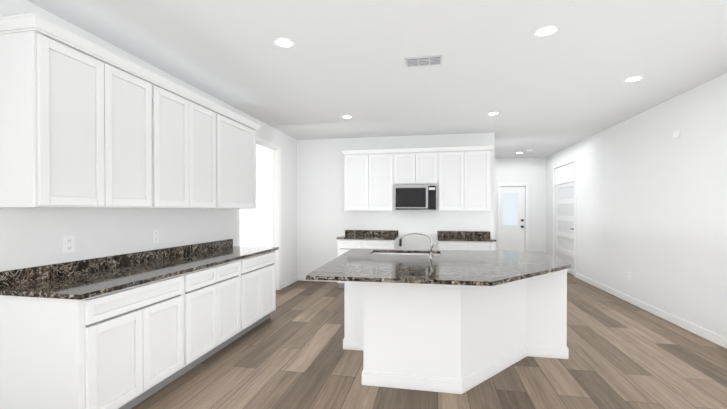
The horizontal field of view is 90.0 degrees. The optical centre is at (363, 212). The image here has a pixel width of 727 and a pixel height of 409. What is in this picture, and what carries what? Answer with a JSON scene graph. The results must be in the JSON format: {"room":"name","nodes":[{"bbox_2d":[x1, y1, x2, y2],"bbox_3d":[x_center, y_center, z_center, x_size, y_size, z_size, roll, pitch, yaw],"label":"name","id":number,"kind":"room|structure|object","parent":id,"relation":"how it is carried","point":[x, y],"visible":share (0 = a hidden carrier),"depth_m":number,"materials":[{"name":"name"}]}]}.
{"room":"kitchen","nodes":[
{"label":"kitchen","id":0,"kind":"room"},
{"bbox_2d":[0,0,296,282],"bbox_3d":[-2.318,-0.014,2.357,0.120,2.800,10.220,0,0,11],"label":"wall","id":1,"kind":"structure","parent":0,"point":[31,237],"depth_m":3.17,"materials":[{"name":"paint"}]},
{"bbox_2d":[63,236,74,252],"bbox_3d":[-2.187,0.234,2.700,0.008,0.120,0.080,0,0,11],"label":"electrical outlet","id":2,"kind":"object","parent":1,"relation":"attached to","point":[68,243],"visible":1,"depth_m":2.69,"materials":[{"name":"white plastic"}]},
{"bbox_2d":[0,17,163,207],"bbox_3d":[-2.006,-0.583,2.642,0.377,1.095,0.975,0,0,11],"label":"upper cabinet","id":3,"kind":"object","parent":1,"relation":"attached to","point":[85,122],"depth_m":2.35,"materials":[{"name":"white wood"}]},
{"bbox_2d":[0,239,231,286],"bbox_3d":[-2.016,0.407,3.542,0.020,0.100,2.725,0,0,11],"label":"backsplash","id":4,"kind":"structure","parent":1,"relation":"attached to","point":[52,271],"depth_m":2.88,"materials":[{"name":"brown stone"}]},
{"bbox_2d":[153,230,158,242],"bbox_3d":[-2.024,0.227,3.544,0.008,0.120,0.075,0,0,11],"label":"electrical outlet","id":5,"kind":"object","parent":1,"relation":"attached to","point":[155,235],"visible":1,"depth_m":3.54,"materials":[{"name":"white plastic"}]},
{"bbox_2d":[164,81,223,208],"bbox_3d":[-1.843,-0.590,3.491,0.377,1.095,1.050,0,0,11],"label":"upper cabinet","id":6,"kind":"object","parent":1,"relation":"attached to","point":[193,126],"depth_m":3.50,"materials":[{"name":"white wood"}]},
{"bbox_2d":[224,109,259,208],"bbox_3d":[-1.680,-0.596,4.340,0.377,1.095,0.975,0,0,11],"label":"upper cabinet","id":7,"kind":"object","parent":1,"relation":"attached to","point":[239,133],"depth_m":4.38,"materials":[{"name":"white wood"}]},
{"bbox_2d":[236,136,281,289],"bbox_3d":[-1.617,0.096,5.726,0.046,2.530,1.480,0,0,11],"label":"door frame","id":8,"kind":"structure","parent":1,"relation":"attached to","point":[276,198],"depth_m":6.38,"materials":[{"name":"white wood"}]},
{"bbox_2d":[282,276,297,288],"bbox_3d":[-1.387,1.303,6.857,0.014,0.100,0.770,0,0,11],"label":"baseboard","id":9,"kind":"structure","parent":1,"relation":"attached to","point":[294,279],"depth_m":6.82,"materials":[{"name":"white wood"}]},
{"bbox_2d":[240,132,494,275],"bbox_3d":[-0.593,-0.049,7.178,6.030,2.800,0.140,0,0,11],"label":"wall","id":10,"kind":"structure","parent":0,"point":[325,220],"depth_m":7.11,"materials":[{"name":"paint"}]},
{"bbox_2d":[298,276,336,281],"bbox_3d":[-0.858,1.301,7.160,0.940,0.100,0.014,0,0,11],"label":"baseboard","id":11,"kind":"structure","parent":10,"relation":"attached to","point":[300,278],"depth_m":7.21,"materials":[{"name":"white wood"}]},
{"bbox_2d":[341,145,493,210],"bbox_3d":[0.935,-0.593,6.591,2.680,1.115,0.422,0,0,11],"label":"upper cabinet","id":12,"kind":"object","parent":10,"relation":"attached to","point":[456,178],"visible":1,"depth_m":6.44,"materials":[{"name":"white wood"}]},
{"bbox_2d":[394,184,437,209],"bbox_3d":[0.949,-0.273,6.588,0.772,0.455,0.417,0,0,11],"label":"microwave","id":13,"kind":"object","parent":12,"relation":"in","point":[406,196],"depth_m":6.42,"materials":[{"name":"silver metal"}]},
{"bbox_2d":[27,0,726,158],"bbox_3d":[-0.315,-1.449,3.682,9.310,0.050,13.840,0,0,11],"label":"ceiling","id":14,"kind":"structure","parent":0,"point":[565,85],"depth_m":3.33,"materials":[{"name":"paint"}]},
{"bbox_2d":[274,38,294,47],"bbox_3d":[-0.660,-1.415,3.026,0.170,0.008,0.170,0,0,11],"label":"recessed light","id":15,"kind":"object","parent":14,"relation":"in","point":[284,42],"visible":1,"depth_m":3.01,"materials":[{"name":"white"}]},
{"bbox_2d":[405,55,441,66],"bbox_3d":[0.563,-1.414,3.402,0.340,0.014,0.200,0,0,11],"label":"ceiling vent","id":16,"kind":"object","parent":14,"relation":"in","point":[423,61],"visible":1,"depth_m":3.38,"materials":[{"name":"grey metal"}]},
{"bbox_2d":[487,112,499,114],"bbox_3d":[1.873,-1.431,5.238,0.170,0.008,0.170,0,0,11],"label":"recessed light","id":17,"kind":"object","parent":14,"relation":"in","point":[492,113],"visible":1,"depth_m":5.22,"materials":[{"name":"white plastic"}]},
{"bbox_2d":[534,25,557,36],"bbox_3d":[1.420,-1.413,2.830,0.170,0.008,0.170,0,0,11],"label":"recessed light","id":18,"kind":"object","parent":14,"relation":"in","point":[548,30],"visible":1,"depth_m":2.83,"materials":[{"name":"white"}]},
{"bbox_2d":[624,76,643,81],"bbox_3d":[2.872,-1.421,3.865,0.170,0.008,0.170,0,0,11],"label":"recessed light","id":19,"kind":"object","parent":14,"relation":"in","point":[633,79],"visible":0.92,"depth_m":3.85,"materials":[{"name":"white plastic"}]},
{"bbox_2d":[131,272,726,408],"bbox_3d":[-0.315,1.401,3.703,9.310,0.050,13.840,0,0,11],"label":"floor","id":20,"kind":"structure","parent":0,"point":[290,353],"depth_m":3.16,"materials":[{"name":"brown wood"}]},
{"bbox_2d":[0,275,187,408],"bbox_3d":[-1.872,0.939,2.606,0.657,0.890,0.894,0,0,11],"label":"base cabinet","id":21,"kind":"object","parent":20,"relation":"on","point":[127,331],"depth_m":2.21,"materials":[{"name":"white wood"}]},
{"bbox_2d":[0,247,278,298],"bbox_3d":[-1.694,0.473,3.481,0.676,0.030,2.725,0,0,11],"label":"countertop","id":22,"kind":"structure","parent":21,"relation":"on","point":[91,284],"depth_m":2.68,"materials":[{"name":"brown stone"}]},
{"bbox_2d":[188,259,243,370],"bbox_3d":[-1.703,0.933,3.485,0.657,0.890,0.896,0,0,11],"label":"base cabinet","id":23,"kind":"object","parent":20,"relation":"on","point":[215,294],"depth_m":3.39,"materials":[{"name":"white wood"}]},
{"bbox_2d":[244,251,275,333],"bbox_3d":[-1.535,0.926,4.364,0.657,0.890,0.894,0,0,11],"label":"base cabinet","id":24,"kind":"object","parent":20,"relation":"on","point":[259,271],"depth_m":4.26,"materials":[{"name":"white wood"}]},
{"bbox_2d":[337,230,397,287],"bbox_3d":[0.092,0.844,6.654,1.035,1.020,0.637,0,0,11],"label":"base cabinet","id":25,"kind":"object","parent":20,"relation":"on","point":[369,239],"visible":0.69,"depth_m":6.43,"materials":[{"name":"white wood"}]},
{"bbox_2d":[343,281,568,393],"bbox_3d":[0.868,0.932,3.578,2.146,0.890,1.632,0,0,11],"label":"kitchen island","id":26,"kind":"object","parent":20,"relation":"on","point":[455,321],"depth_m":2.90,"materials":[{"name":"white wood"}]},
{"bbox_2d":[306,249,570,288],"bbox_3d":[0.806,0.473,3.489,2.280,0.030,2.044,0,0,11],"label":"island countertop","id":27,"kind":"structure","parent":26,"relation":"on","point":[493,269],"depth_m":3.18,"materials":[{"name":"brown stone"}]},
{"bbox_2d":[398,233,433,256],"bbox_3d":[0.559,0.333,3.834,0.365,0.244,0.154,0,0,11],"label":"faucet","id":28,"kind":"object","parent":27,"relation":"on","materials":[{"name":"silver metal"}]},
{"bbox_2d":[437,231,495,250],"bbox_3d":[1.767,0.847,6.332,0.935,1.020,0.637,0,0,11],"label":"base cabinet","id":29,"kind":"object","parent":20,"relation":"on","point":[465,240],"visible":0.4,"depth_m":6.10,"materials":[{"name":"white wood"}]},
{"bbox_2d":[494,157,545,251],"bbox_3d":[3.994,-0.069,9.850,1.970,2.800,0.120,0,0,11],"label":"wall","id":30,"kind":"structure","parent":0,"point":[531,172],"depth_m":9.70,"materials":[{"name":"paint"}]},
{"bbox_2d":[500,186,524,250],"bbox_3d":[4.022,0.305,9.815,0.628,2.036,0.095,0,0,11],"label":"back door","id":31,"kind":"structure","parent":30,"relation":"in","point":[512,218],"depth_m":9.82,"materials":[{"name":"white wood"}]},
{"bbox_2d":[497,183,527,250],"bbox_3d":[4.016,0.271,9.779,0.780,2.120,0.016,0,0,11],"label":"door frame","id":32,"kind":"structure","parent":30,"relation":"attached to","point":[512,184],"depth_m":9.73,"materials":[{"name":"white wood"}]},
{"bbox_2d":[546,73,726,338],"bbox_3d":[3.608,-0.018,2.939,0.120,2.800,13.600,0,0,11],"label":"wall","id":33,"kind":"structure","parent":0,"point":[651,204],"depth_m":4.75,"materials":[{"name":"paint"}]},
{"bbox_2d":[555,162,573,274],"bbox_3d":[4.601,0.126,8.309,0.106,2.416,1.308,0,0,11],"label":"door","id":34,"kind":"structure","parent":33,"relation":"in","point":[564,179],"depth_m":8.30,"materials":[{"name":"white paint"}]},
{"bbox_2d":[553,158,575,276],"bbox_3d":[4.572,0.092,8.315,0.016,2.500,1.460,0,0,11],"label":"door frame","id":35,"kind":"structure","parent":33,"relation":"attached to","point":[574,159],"depth_m":7.64,"materials":[{"name":"white wood"}]},
{"bbox_2d":[575,273,726,348],"bbox_3d":[3.345,1.339,1.936,0.014,0.100,11.510,0,0,11],"label":"baseboard","id":36,"kind":"structure","parent":33,"relation":"attached to","point":[703,333],"depth_m":4.68,"materials":[{"name":"white wood"}]},
{"bbox_2d":[673,130,680,137],"bbox_3d":[3.819,-0.959,4.429,0.030,0.080,0.100,0,0,11],"label":"sensor","id":37,"kind":"object","parent":33,"relation":"attached to","point":[677,133],"visible":1,"depth_m":4.40,"materials":[{"name":"white plastic"}]}
]}

